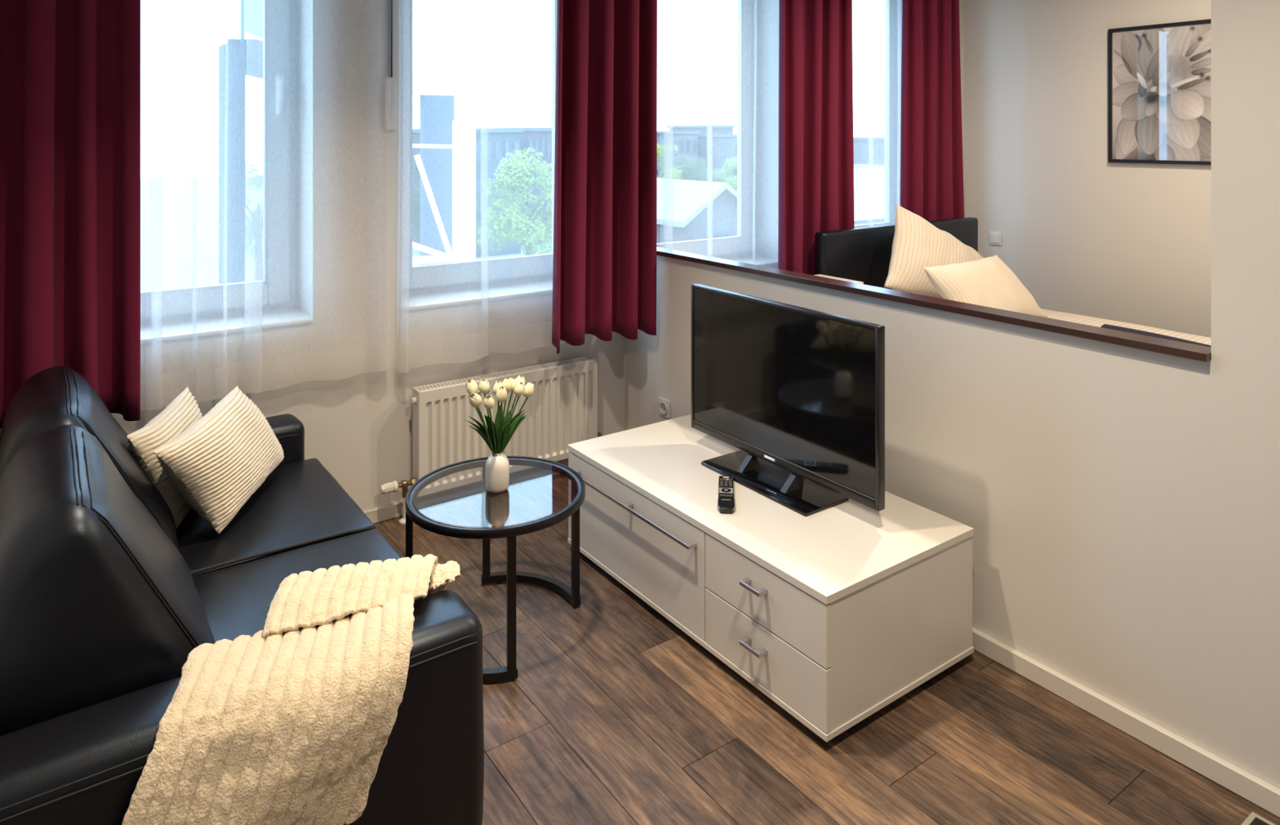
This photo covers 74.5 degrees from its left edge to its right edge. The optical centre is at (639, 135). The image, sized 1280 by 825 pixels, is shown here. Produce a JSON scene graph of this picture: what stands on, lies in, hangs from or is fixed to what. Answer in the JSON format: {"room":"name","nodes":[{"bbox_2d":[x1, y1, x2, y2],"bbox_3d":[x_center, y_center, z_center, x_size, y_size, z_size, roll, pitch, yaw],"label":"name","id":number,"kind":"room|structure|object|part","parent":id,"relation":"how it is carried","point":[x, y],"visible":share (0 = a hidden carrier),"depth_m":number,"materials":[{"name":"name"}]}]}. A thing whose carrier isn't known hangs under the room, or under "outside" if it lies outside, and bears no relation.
{"room":"living room","nodes":[
{"label":"living room","id":0,"kind":"room"},
{"bbox_2d":[0,0,964,511],"bbox_3d":[-0.099,0.250,4.405,5.750,2.940,0.350,0,0,-35],"label":"wall","id":1,"kind":"structure","parent":0,"point":[358,427],"depth_m":3.45,"materials":[{"name":"white paint"}]},
{"bbox_2d":[140,0,313,343],"bbox_3d":[-1.790,-0.200,3.168,1.000,1.881,0.322,0,0,-35],"label":"window","id":2,"kind":"structure","parent":1,"relation":"in","point":[175,313],"depth_m":3.45,"materials":[{"name":"grey plastic"}]},
{"bbox_3d":[-1.771,0.734,3.140,1.000,0.015,0.254,0,0,-35],"label":"sill","id":3,"kind":"part","parent":2,"relation":"part of","materials":[{"name":"white plastic"}]},
{"bbox_3d":[-1.476,-0.167,3.447,0.037,0.166,0.053,0,0,-35],"label":"handle","id":4,"kind":"part","parent":2,"relation":"part of","materials":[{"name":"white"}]},
{"bbox_2d":[384,0,395,130],"bbox_3d":[-1.041,-0.610,3.507,0.044,1.180,0.017,0,0,-35],"label":"strap","id":5,"kind":"object","parent":1,"relation":"attached to","point":[389,82],"visible":1,"depth_m":3.50,"materials":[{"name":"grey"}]},
{"bbox_2d":[363,458,568,524],"bbox_3d":[-1.170,1.571,3.418,2.661,0.058,0.015,0,0,-35],"label":"baseboard","id":6,"kind":"structure","parent":1,"relation":"attached to","point":[392,511],"depth_m":3.66,"materials":[{"name":"white"}]},
{"bbox_2d":[401,0,557,311],"bbox_3d":[-0.683,-0.200,3.957,1.000,1.881,0.322,0,0,-35],"label":"window","id":7,"kind":"structure","parent":1,"relation":"in","point":[438,285],"depth_m":3.86,"materials":[{"name":"grey plastic"}]},
{"bbox_3d":[-0.663,0.734,3.929,1.000,0.015,0.254,0,0,-35],"label":"sill","id":8,"kind":"part","parent":7,"relation":"part of","materials":[{"name":"white plastic"}]},
{"bbox_3d":[-0.756,-0.200,4.061,1.000,1.880,0.068,0,0,-35],"label":"frame","id":9,"kind":"part","parent":7,"relation":"part of","materials":[{"name":"grey plastic"}]},
{"bbox_2d":[379,355,601,524],"bbox_3d":[-0.629,1.329,3.744,1.070,0.539,0.109,0,0,-35],"label":"radiator","id":10,"kind":"object","parent":1,"relation":"attached to","point":[562,410],"visible":0.83,"depth_m":3.72,"materials":[{"name":"white metal"}]},
{"bbox_2d":[413,355,595,391],"bbox_3d":[-0.578,1.065,3.761,0.872,0.010,0.068,0,0,-35],"label":"grille","id":11,"kind":"object","parent":10,"relation":"attached to","point":[457,385],"depth_m":3.77,"materials":[{"name":"white metal"}]},
{"bbox_3d":[-0.559,1.278,3.734,0.878,0.435,0.011,0,0,-35],"label":"panel","id":12,"kind":"part","parent":10,"relation":"part of","materials":[{"name":"white metal"}]},
{"bbox_2d":[656,0,777,266],"bbox_3d":[0.351,-0.200,4.694,0.980,1.881,0.322,0,0,-35],"label":"window","id":13,"kind":"structure","parent":1,"relation":"in","point":[741,247],"depth_m":4.97,"materials":[{"name":"grey plastic"}]},
{"bbox_3d":[0.278,-0.200,4.797,0.980,1.880,0.068,0,0,-35],"label":"frame","id":14,"kind":"part","parent":13,"relation":"part of","materials":[{"name":"grey plastic"}]},
{"bbox_3d":[0.371,0.734,4.666,0.980,0.015,0.254,0,0,-35],"label":"sill","id":15,"kind":"part","parent":13,"relation":"part of","materials":[{"name":"white plastic"}]},
{"bbox_2d":[854,0,899,228],"bbox_3d":[1.459,-0.200,5.483,0.980,1.881,0.322,0,0,-35],"label":"window","id":16,"kind":"structure","parent":1,"relation":"in","point":[891,6],"depth_m":5.77,"materials":[{"name":"grey plastic"}]},
{"bbox_2d":[373,474,1279,824],"bbox_3d":[1.488,1.660,2.177,5.750,0.120,5.820,0,0,-35],"label":"floor","id":17,"kind":"structure","parent":0,"point":[612,714],"depth_m":2.21,"materials":[{"name":"brown wood"}]},
{"bbox_2d":[0,364,484,824],"bbox_3d":[-1.221,1.147,2.230,1.074,0.905,1.706,0,0,-35],"label":"sofa","id":18,"kind":"object","parent":17,"relation":"on","point":[104,604],"visible":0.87,"depth_m":1.72,"materials":[{"name":"black leather"}]},
{"bbox_2d":[0,364,181,555],"bbox_3d":[-1.575,0.936,2.398,0.432,0.483,0.641,0,0,-35],"label":"cushion","id":19,"kind":"object","parent":18,"relation":"on","point":[53,397],"depth_m":2.28,"materials":[{"name":"black leather"}]},
{"bbox_2d":[0,425,215,736],"bbox_3d":[-1.191,0.937,1.860,0.433,0.482,0.648,0,0,-35],"label":"cushion","id":20,"kind":"object","parent":18,"relation":"on","point":[98,604],"depth_m":1.60,"materials":[{"name":"black leather"}]},
{"bbox_2d":[126,386,201,530],"bbox_3d":[-1.442,1.000,2.621,0.159,0.321,0.452,0,0,-8],"label":"throw pillow","id":21,"kind":"object","parent":18,"relation":"on","point":[183,412],"visible":0.55,"depth_m":2.48,"materials":[{"name":"beige fabric"}]},
{"bbox_2d":[154,386,284,536],"bbox_3d":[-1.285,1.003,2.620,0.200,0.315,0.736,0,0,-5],"label":"throw pillow","id":22,"kind":"object","parent":18,"relation":"on","point":[221,460],"visible":1,"depth_m":2.48,"materials":[{"name":"beige fabric"}]},
{"bbox_3d":[-0.800,1.291,1.605,1.035,0.502,0.197,0,0,-35],"label":"arm","id":23,"kind":"part","parent":18,"relation":"part of","materials":[{"name":"black leather"}]},
{"bbox_2d":[177,457,374,577],"bbox_3d":[-1.321,1.259,2.588,0.814,0.186,0.676,0,0,-35],"label":"seat cushion","id":24,"kind":"object","parent":18,"relation":"on","point":[300,504],"depth_m":2.55,"materials":[{"name":"black leather"}]},
{"bbox_3d":[-1.683,1.290,2.845,1.034,0.503,0.167,0,0,-35],"label":"arm","id":25,"kind":"part","parent":18,"relation":"part of","materials":[{"name":"black leather"}]},
{"bbox_2d":[121,554,461,824],"bbox_3d":[-0.702,1.147,1.718,0.762,0.342,0.425,0,0,-35],"label":"throw blanket","id":26,"kind":"object","parent":18,"relation":"on","point":[291,722],"visible":0.98,"depth_m":1.58,"materials":[{"name":"beige fabric"}]},
{"bbox_2d":[192,528,402,642],"bbox_3d":[-0.931,1.258,2.041,0.815,0.188,0.668,0,0,-35],"label":"seat cushion","id":27,"kind":"object","parent":18,"relation":"on","point":[236,596],"depth_m":2.27,"materials":[{"name":"black leather"}]},
{"bbox_2d":[404,455,585,684],"bbox_3d":[-0.465,1.375,2.735,0.575,0.450,0.574,0,0,-35],"label":"coffee table","id":28,"kind":"object","parent":17,"relation":"on","point":[511,576],"visible":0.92,"depth_m":2.74,"materials":[{"name":"black metal"}]},
{"bbox_3d":[-0.736,1.385,2.685,0.021,0.413,0.025,0,0,-10],"label":"leg","id":29,"kind":"part","parent":28,"relation":"part of","materials":[{"name":"black metal"}]},
{"bbox_3d":[-0.548,1.385,2.997,0.025,0.413,0.021,0,0,-17],"label":"leg","id":30,"kind":"part","parent":28,"relation":"part of","materials":[{"name":"black metal"}]},
{"bbox_2d":[485,452,509,493],"bbox_3d":[-0.463,1.090,2.736,0.077,0.120,0.077,0,0,-35],"label":"vase","id":31,"kind":"object","parent":28,"relation":"on","point":[497,468],"visible":0.96,"depth_m":2.71,"materials":[{"name":"white ceramic"}]},
{"bbox_2d":[465,378,495,455],"bbox_3d":[-0.517,0.931,2.716,0.098,0.302,0.051,0,0,-35],"label":"tulip","id":32,"kind":"object","parent":31,"relation":"in","point":[471,386],"visible":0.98,"depth_m":2.71,"materials":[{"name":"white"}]},
{"bbox_3d":[-0.504,0.953,2.712,0.083,0.260,0.005,0,0,-27],"label":"stem","id":33,"kind":"part","parent":32,"relation":"part of","materials":[{"name":"green plant"}]},
{"bbox_2d":[468,392,494,457],"bbox_3d":[-0.504,0.947,2.691,0.109,0.272,0.070,0,0,-35],"label":"tulip","id":34,"kind":"object","parent":31,"relation":"in","point":[475,400],"visible":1,"depth_m":2.67,"materials":[{"name":"green"}]},
{"bbox_3d":[-0.493,0.968,2.693,0.005,0.229,0.093,0,0,38],"label":"stem","id":35,"kind":"part","parent":34,"relation":"part of","materials":[{"name":"green plant"}]},
{"bbox_2d":[475,378,492,442],"bbox_3d":[-0.502,0.937,2.734,0.065,0.290,0.035,0,0,26],"label":"tulip","id":36,"kind":"object","parent":31,"relation":"in","point":[484,386],"visible":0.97,"depth_m":2.73,"materials":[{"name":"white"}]},
{"bbox_2d":[484,395,499,456],"bbox_3d":[-0.479,0.953,2.693,0.044,0.259,0.078,0,0,10],"label":"tulip","id":37,"kind":"object","parent":31,"relation":"in","point":[489,402],"visible":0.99,"depth_m":2.71,"materials":[{"name":"green"}]},
{"bbox_3d":[-0.470,0.973,2.699,0.005,0.218,0.065,0,0,15],"label":"stem","id":38,"kind":"part","parent":37,"relation":"part of","materials":[{"name":"green plant"}]},
{"bbox_2d":[493,380,504,438],"bbox_3d":[-0.463,0.943,2.761,0.038,0.278,0.038,0,0,-8],"label":"tulip","id":39,"kind":"object","parent":31,"relation":"in","point":[497,384],"visible":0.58,"depth_m":2.75,"materials":[{"name":"green"}]},
{"bbox_3d":[-0.464,0.965,2.752,0.005,0.235,0.022,0,0,10],"label":"stem","id":40,"kind":"part","parent":39,"relation":"part of","materials":[{"name":"green plant"}]},
{"bbox_2d":[496,385,510,454],"bbox_3d":[-0.445,0.945,2.717,0.042,0.274,0.048,0,0,-35],"label":"tulip","id":41,"kind":"object","parent":31,"relation":"in","point":[501,393],"visible":0.99,"depth_m":2.71,"materials":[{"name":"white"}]},
{"bbox_3d":[-0.451,0.968,2.721,0.005,0.229,0.027,0,0,-31],"label":"stem","id":42,"kind":"part","parent":41,"relation":"part of","materials":[{"name":"green plant"}]},
{"bbox_2d":[502,377,512,417],"bbox_3d":[-0.446,0.941,2.769,0.064,0.282,0.041,0,0,-35],"label":"tulip","id":43,"kind":"object","parent":31,"relation":"in","point":[508,383],"visible":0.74,"depth_m":2.77,"materials":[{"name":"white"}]},
{"bbox_3d":[-0.450,0.962,2.761,0.005,0.241,0.047,0,0,34],"label":"stem","id":44,"kind":"part","parent":43,"relation":"part of","materials":[{"name":"green plant"}]},
{"bbox_2d":[503,377,515,424],"bbox_3d":[-0.434,0.949,2.788,0.045,0.268,0.106,0,0,18],"label":"tulip","id":45,"kind":"object","parent":31,"relation":"in","point":[509,413],"visible":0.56,"depth_m":2.80,"materials":[{"name":"green"}]},
{"bbox_3d":[-0.445,0.968,2.784,0.005,0.229,0.091,0,0,24],"label":"stem","id":46,"kind":"part","parent":45,"relation":"part of","materials":[{"name":"green plant"}]},
{"bbox_2d":[503,382,525,448],"bbox_3d":[-0.416,0.948,2.754,0.087,0.269,0.045,0,0,-35],"label":"tulip","id":47,"kind":"object","parent":31,"relation":"in","point":[519,389],"visible":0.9,"depth_m":2.76,"materials":[{"name":"green"}]},
{"bbox_3d":[-0.427,0.968,2.757,0.073,0.229,0.005,0,0,-26],"label":"stem","id":48,"kind":"part","parent":47,"relation":"part of","materials":[{"name":"green plant"}]},
{"bbox_2d":[509,374,524,423],"bbox_3d":[-0.411,0.945,2.782,0.063,0.275,0.123,0,0,25],"label":"tulip","id":49,"kind":"object","parent":31,"relation":"in","point":[518,379],"visible":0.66,"depth_m":2.81,"materials":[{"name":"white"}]},
{"bbox_3d":[-0.433,0.965,2.785,0.005,0.235,0.105,0,0,34],"label":"stem","id":50,"kind":"part","parent":49,"relation":"part of","materials":[{"name":"green plant"}]},
{"bbox_2d":[502,382,533,452],"bbox_3d":[-0.404,0.954,2.771,0.133,0.258,0.058,0,0,-35],"label":"tulip","id":51,"kind":"object","parent":31,"relation":"in","point":[529,388],"visible":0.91,"depth_m":2.79,"materials":[{"name":"green"}]},
{"bbox_3d":[-0.415,0.974,2.775,0.114,0.216,0.005,0,0,-37],"label":"stem","id":52,"kind":"part","parent":51,"relation":"part of","materials":[{"name":"green plant"}]},
{"bbox_3d":[-0.378,1.385,2.474,0.025,0.413,0.021,0,0,-18],"label":"leg","id":53,"kind":"part","parent":28,"relation":"part of","materials":[{"name":"black metal"}]},
{"bbox_3d":[-0.219,1.385,2.857,0.021,0.413,0.025,0,0,-26],"label":"leg","id":54,"kind":"part","parent":28,"relation":"part of","materials":[{"name":"black metal"}]},
{"bbox_2d":[567,414,973,742],"bbox_3d":[0.354,1.397,2.890,0.684,0.407,1.312,0,0,-35],"label":"tv stand","id":55,"kind":"object","parent":17,"relation":"on","point":[836,614],"visible":0.92,"depth_m":2.49,"materials":[{"name":"white wood"}]},
{"bbox_3d":[-0.041,1.270,2.884,0.034,0.012,0.705,0,0,-35],"label":"handle","id":56,"kind":"part","parent":55,"relation":"part of","materials":[{"name":"silver metal"}]},
{"bbox_3d":[-0.033,1.385,2.917,0.018,0.332,0.815,0,0,-35],"label":"door","id":57,"kind":"part","parent":55,"relation":"part of","materials":[{"name":"white paint"}]},
{"bbox_2d":[717,475,734,513],"bbox_3d":[0.284,1.182,2.775,0.053,0.020,0.256,0,0,6],"label":"remote control","id":58,"kind":"object","parent":55,"relation":"on","point":[726,503],"visible":1,"depth_m":2.74,"materials":[{"name":"black plastic"}]},
{"bbox_3d":[0.284,1.174,2.780,0.045,0.001,0.041,0,0,6],"label":"navigation plate","id":59,"kind":"part","parent":58,"relation":"part of","materials":[{"name":"silver metal"}]},
{"bbox_3d":[0.320,1.278,2.379,0.032,0.012,0.082,0,0,-35],"label":"handle","id":60,"kind":"part","parent":55,"relation":"part of","materials":[{"name":"silver metal"}]},
{"bbox_3d":[0.320,1.448,2.379,0.032,0.012,0.082,0,0,-35],"label":"handle","id":61,"kind":"part","parent":55,"relation":"part of","materials":[{"name":"silver metal"}]},
{"bbox_3d":[0.348,1.301,2.382,0.018,0.164,0.489,0,0,-35],"label":"drawer","id":62,"kind":"part","parent":55,"relation":"part of","materials":[{"name":"white paint"}]},
{"bbox_3d":[0.348,1.469,2.382,0.018,0.165,0.489,0,0,-35],"label":"drawer","id":63,"kind":"part","parent":55,"relation":"part of","materials":[{"name":"white paint"}]},
{"bbox_3d":[0.367,1.562,2.899,0.652,0.017,1.312,0,0,-35],"label":"board","id":64,"kind":"part","parent":55,"relation":"part of","materials":[{"name":"white paint"}]},
{"bbox_2d":[691,283,884,515],"bbox_3d":[0.461,0.883,2.882,0.205,0.618,0.892,0,0,-35],"label":"television","id":65,"kind":"object","parent":55,"relation":"on","point":[800,392],"visible":1,"depth_m":2.81,"materials":[{"name":"black plastic"}]},
{"bbox_3d":[0.750,1.384,2.377,0.630,0.337,0.011,0,0,-35],"label":"panel","id":66,"kind":"part","parent":55,"relation":"part of","materials":[{"name":"white paint"}]},
{"bbox_2d":[814,217,1211,345],"bbox_3d":[2.152,1.062,4.118,1.446,1.076,2.152,0,0,-35],"label":"bed","id":67,"kind":"object","parent":17,"relation":"on","point":[863,255],"visible":0.07,"depth_m":4.68,"materials":[{"name":"black leather"}]},
{"bbox_3d":[1.548,1.043,4.962,1.442,1.037,0.078,0,0,-35],"label":"headboard","id":68,"kind":"part","parent":67,"relation":"part of","materials":[{"name":"black leather"}]},
{"bbox_2d":[884,202,982,298],"bbox_3d":[1.688,0.699,4.736,1.060,0.641,0.281,0,0,-29],"label":"bed pillow","id":69,"kind":"object","parent":67,"relation":"on","point":[917,243],"visible":0.59,"depth_m":4.58,"materials":[{"name":"fabric"}]},
{"bbox_2d":[922,254,1046,316],"bbox_3d":[1.833,0.830,4.428,0.986,0.347,0.232,0,0,-40],"label":"bed pillow","id":70,"kind":"object","parent":67,"relation":"on","point":[988,282],"visible":0.69,"depth_m":4.32,"materials":[{"name":"fabric"}]},
{"bbox_2d":[1040,308,1211,345],"bbox_3d":[2.286,1.103,3.931,1.445,0.177,1.691,0,0,-35],"label":"duvet","id":71,"kind":"object","parent":67,"relation":"on","point":[1077,318],"depth_m":4.54,"materials":[{"name":"white fabric"}]},
{"bbox_2d":[1100,324,1211,347],"bbox_3d":[2.616,0.997,4.032,0.180,0.048,0.751,0,0,-35],"label":"throw","id":72,"kind":"object","parent":67,"relation":"on","point":[1104,326],"visible":0.31,"depth_m":4.16,"materials":[{"name":"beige fabric"}]},
{"bbox_2d":[1240,812,1275,824],"bbox_3d":[1.348,1.595,1.588,0.608,0.008,0.533,0,0,-35],"label":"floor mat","id":73,"kind":"object","parent":17,"relation":"on","point":[1253,819],"visible":1,"depth_m":1.95,"materials":[{"name":"beige fabric"}]},
{"bbox_2d":[813,274,863,284],"bbox_3d":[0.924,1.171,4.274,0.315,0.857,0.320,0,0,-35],"label":"mattress","id":74,"kind":"object","parent":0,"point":[819,275],"visible":0.07,"depth_m":4.35,"materials":[{"name":"white fabric"}]},
{"bbox_2d":[625,0,1279,789],"bbox_3d":[1.503,0.190,2.034,0.045,2.820,5.370,0,0,-35],"label":"wall partition","id":75,"kind":"structure","parent":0,"point":[1121,504],"depth_m":2.25,"materials":[{"name":"white paint"}]},
{"bbox_2d":[658,396,670,418],"bbox_3d":[0.113,1.275,3.933,0.015,0.082,0.082,0,0,-35],"label":"wall socket","id":76,"kind":"object","parent":75,"relation":"attached to","point":[664,404],"visible":1,"depth_m":3.93,"materials":[{"name":"white plastic"}]},
{"bbox_2d":[656,246,1211,362],"bbox_3d":[0.692,0.554,3.166,0.086,0.020,2.582,0,0,-35],"label":"trim","id":77,"kind":"structure","parent":75,"relation":"attached to","point":[1190,351],"depth_m":2.63,"materials":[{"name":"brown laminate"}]},
{"bbox_2d":[972,627,1279,817],"bbox_3d":[1.481,1.571,2.009,0.020,0.058,5.354,0,0,-35],"label":"baseboard","id":78,"kind":"structure","parent":75,"relation":"attached to","point":[1238,781],"depth_m":2.23,"materials":[{"name":"white wood"}]},
{"bbox_2d":[964,0,1211,337],"bbox_3d":[3.861,0.190,3.715,0.100,2.820,5.370,0,0,-35],"label":"wall","id":79,"kind":"structure","parent":0,"point":[1085,233],"depth_m":5.25,"materials":[{"name":"white paint"}]},
{"bbox_2d":[989,231,1001,245],"bbox_3d":[2.394,0.698,5.674,0.014,0.086,0.086,0,0,-35],"label":"light switch","id":80,"kind":"object","parent":79,"relation":"attached to","point":[995,238],"visible":1,"depth_m":5.67,"materials":[{"name":"white plastic"}]},
{"bbox_2d":[1107,18,1211,164],"bbox_3d":[2.998,-0.235,4.816,0.025,0.801,0.610,0,0,-35],"label":"framed picture","id":81,"kind":"object","parent":79,"relation":"attached to","point":[1159,76],"visible":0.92,"depth_m":4.82,"materials":[{"name":"black"}]},
{"bbox_3d":[1.488,-1.280,2.177,5.750,0.120,5.820,0,0,-35],"label":"ceiling","id":82,"kind":"structure","parent":0,"visible":0},
{"bbox_2d":[0,0,140,429],"bbox_3d":[-1.915,-0.117,2.683,0.557,2.146,0.103,0,0,-35],"label":"curtain","id":83,"kind":"object","parent":82,"relation":"hanging from","point":[70,69],"visible":0.92,"depth_m":2.74,"materials":[{"name":"red fabric"}]},
{"bbox_2d":[111,342,390,415],"bbox_3d":[-1.412,-0.102,3.161,0.981,2.136,0.060,0,0,-37],"label":"sheer curtain","id":84,"kind":"object","parent":82,"relation":"hanging from","point":[251,376],"visible":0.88,"depth_m":3.18,"materials":[{"name":"white fabric"}]},
{"bbox_2d":[396,321,595,373],"bbox_3d":[-0.584,-0.097,3.744,1.006,2.146,0.056,0,0,-35],"label":"sheer curtain","id":85,"kind":"object","parent":82,"relation":"hanging from","point":[462,348],"visible":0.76,"depth_m":3.62,"materials":[{"name":"white fabric"}]},
{"bbox_2d":[551,0,657,354],"bbox_3d":[-0.165,-0.123,3.840,0.557,2.134,0.142,0,0,-35],"label":"curtain","id":86,"kind":"object","parent":82,"relation":"hanging from","point":[604,264],"visible":1,"depth_m":3.84,"materials":[{"name":"red fabric"}]},
{"bbox_2d":[777,0,854,275],"bbox_3d":[0.971,-0.127,4.678,0.571,2.126,0.105,0,0,-35],"label":"curtain","id":87,"kind":"object","parent":82,"relation":"hanging from","point":[816,149],"visible":0.81,"depth_m":4.66,"materials":[{"name":"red fabric"}]},
{"bbox_2d":[899,0,964,221],"bbox_3d":[1.829,-0.127,5.318,0.650,2.126,0.100,0,0,-35],"label":"curtain","id":88,"kind":"object","parent":82,"relation":"hanging from","point":[931,162],"visible":0.82,"depth_m":5.30,"materials":[{"name":"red fabric"}]},
{"label":"outside","id":89,"kind":"structure","parent":0,"visible":0},
{"bbox_2d":[140,176,551,291],"bbox_3d":[-26.898,9.350,106.690,240.000,0.500,195.000,0,0,-35],"label":"ground","id":90,"kind":"structure","parent":89,"point":[180,217],"depth_m":77.58,"materials":[{"name":"grey"}]},
{"bbox_2d":[218,0,262,284],"bbox_3d":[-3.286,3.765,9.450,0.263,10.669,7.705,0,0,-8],"label":"building","id":91,"kind":"structure","parent":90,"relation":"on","point":[237,58],"depth_m":5.68,"materials":[{"name":"blue metal"}]},
{"bbox_3d":[-2.733,-1.049,5.788,0.022,1.000,0.022,0,0,32],"label":"railing post","id":92,"kind":"part","parent":91,"relation":"part of","materials":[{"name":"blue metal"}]},
{"bbox_3d":[-2.799,-1.099,6.255,0.008,0.760,0.943,0,0,-8],"label":"railing panel","id":93,"kind":"part","parent":91,"relation":"part of","materials":[{"name":"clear glass"}]},
{"bbox_2d":[245,161,262,280],"bbox_3d":[-12.617,4.990,27.809,1.776,8.233,1.517,0,0,-28],"label":"tree","id":94,"kind":"object","parent":90,"relation":"on","point":[255,228],"visible":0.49,"depth_m":27.65,"materials":[{"name":"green plant"}]},
{"bbox_2d":[412,89,475,265],"bbox_3d":[-2.233,4.307,9.066,0.681,9.586,1.420,0,0,-22],"label":"frame","id":95,"kind":"object","parent":90,"relation":"on","point":[446,164],"visible":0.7,"depth_m":8.62,"materials":[{"name":"white metal"}]},
{"bbox_3d":[-2.334,4.307,9.695,0.374,9.586,0.100,0,0,-35],"label":"panel","id":96,"kind":"part","parent":95,"relation":"part of","materials":[{"name":"grey"}]},
{"bbox_3d":[-1.805,4.477,8.635,0.187,9.246,0.160,0,0,-35],"label":"post","id":97,"kind":"part","parent":95,"relation":"part of","materials":[{"name":"white metal"}]},
{"bbox_2d":[412,160,482,243],"bbox_3d":[-9.499,4.771,39.840,3.054,8.673,3.530,0,0,40],"label":"tree","id":98,"kind":"object","parent":90,"relation":"on","point":[417,197],"visible":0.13,"depth_m":39.55,"materials":[{"name":"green plant"}]},
{"bbox_2d":[412,128,524,257],"bbox_3d":[-14.558,4.753,68.210,5.106,10.500,12.400,0,0,-35],"label":"apartment building","id":99,"kind":"structure","parent":90,"relation":"on","point":[491,144],"depth_m":63.39,"materials":[{"name":"concrete"}]},
{"bbox_2d":[476,146,551,255],"bbox_3d":[-6.406,4.882,49.534,6.363,8.455,6.252,0,0,-35],"label":"tree","id":100,"kind":"object","parent":90,"relation":"on","point":[525,228],"visible":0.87,"depth_m":48.41,"materials":[{"name":"green plant"}]},
{"bbox_2d":[511,127,551,244],"bbox_3d":[-11.401,4.245,75.370,3.714,9.710,12.400,0,0,-35],"label":"apartment building","id":101,"kind":"structure","parent":90,"relation":"on","point":[540,140],"depth_m":70.19,"materials":[{"name":"grey"}]},
{"bbox_2d":[657,142,681,179],"bbox_3d":[1.331,4.810,62.142,3.710,8.593,3.343,0,0,-1],"label":"tree","id":102,"kind":"object","parent":90,"relation":"on","point":[668,170],"visible":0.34,"depth_m":62.20,"materials":[{"name":"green plant"}]},
{"bbox_2d":[657,131,700,179],"bbox_3d":[1.653,4.340,100.632,4.056,9.520,12.400,0,0,-35],"label":"apartment building","id":103,"kind":"structure","parent":90,"relation":"on","point":[686,142],"depth_m":95.82,"materials":[{"name":"grey"}]},
{"bbox_2d":[656,177,737,243],"bbox_3d":[1.257,5.362,30.781,4.000,7.477,7.920,0,0,-35],"label":"gabled house","id":104,"kind":"structure","parent":90,"relation":"on","point":[687,210],"depth_m":28.87,"materials":[{"name":"grey"}]},
{"bbox_2d":[665,154,728,182],"bbox_3d":[4.910,5.444,79.650,5.962,7.330,5.578,0,0,-35],"label":"tree","id":105,"kind":"object","parent":90,"relation":"on","point":[685,166],"visible":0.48,"depth_m":78.74,"materials":[{"name":"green plant"}]},
{"bbox_2d":[666,124,735,134],"bbox_3d":[8.049,3.991,112.557,3.140,10.500,10.400,0,0,-35],"label":"apartment building","id":106,"kind":"structure","parent":90,"relation":"on","point":[714,129],"depth_m":109.24,"materials":[{"name":"concrete"}]},
{"bbox_2d":[697,134,737,191],"bbox_3d":[9.353,4.519,98.752,4.882,9.162,10.400,0,0,-35],"label":"apartment building","id":107,"kind":"structure","parent":90,"relation":"on","point":[715,149],"depth_m":95.70,"materials":[{"name":"grey"}]},
{"bbox_2d":[713,156,737,191],"bbox_3d":[10.993,5.682,88.865,5.774,6.854,6.016,0,0,-35],"label":"tree","id":108,"kind":"object","parent":90,"relation":"on","point":[732,168],"visible":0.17,"depth_m":89.23,"materials":[{"name":"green plant"}]},
{"bbox_2d":[853,137,884,164],"bbox_3d":[23.148,4.687,97.529,8.588,8.826,12.400,0,0,-35],"label":"apartment building","id":109,"kind":"structure","parent":90,"relation":"on","point":[867,150],"depth_m":91.45,"materials":[{"name":"grey"}]},
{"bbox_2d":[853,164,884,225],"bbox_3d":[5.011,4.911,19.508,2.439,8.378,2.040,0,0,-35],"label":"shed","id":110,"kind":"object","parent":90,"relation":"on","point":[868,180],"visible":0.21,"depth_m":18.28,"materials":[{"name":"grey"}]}
]}

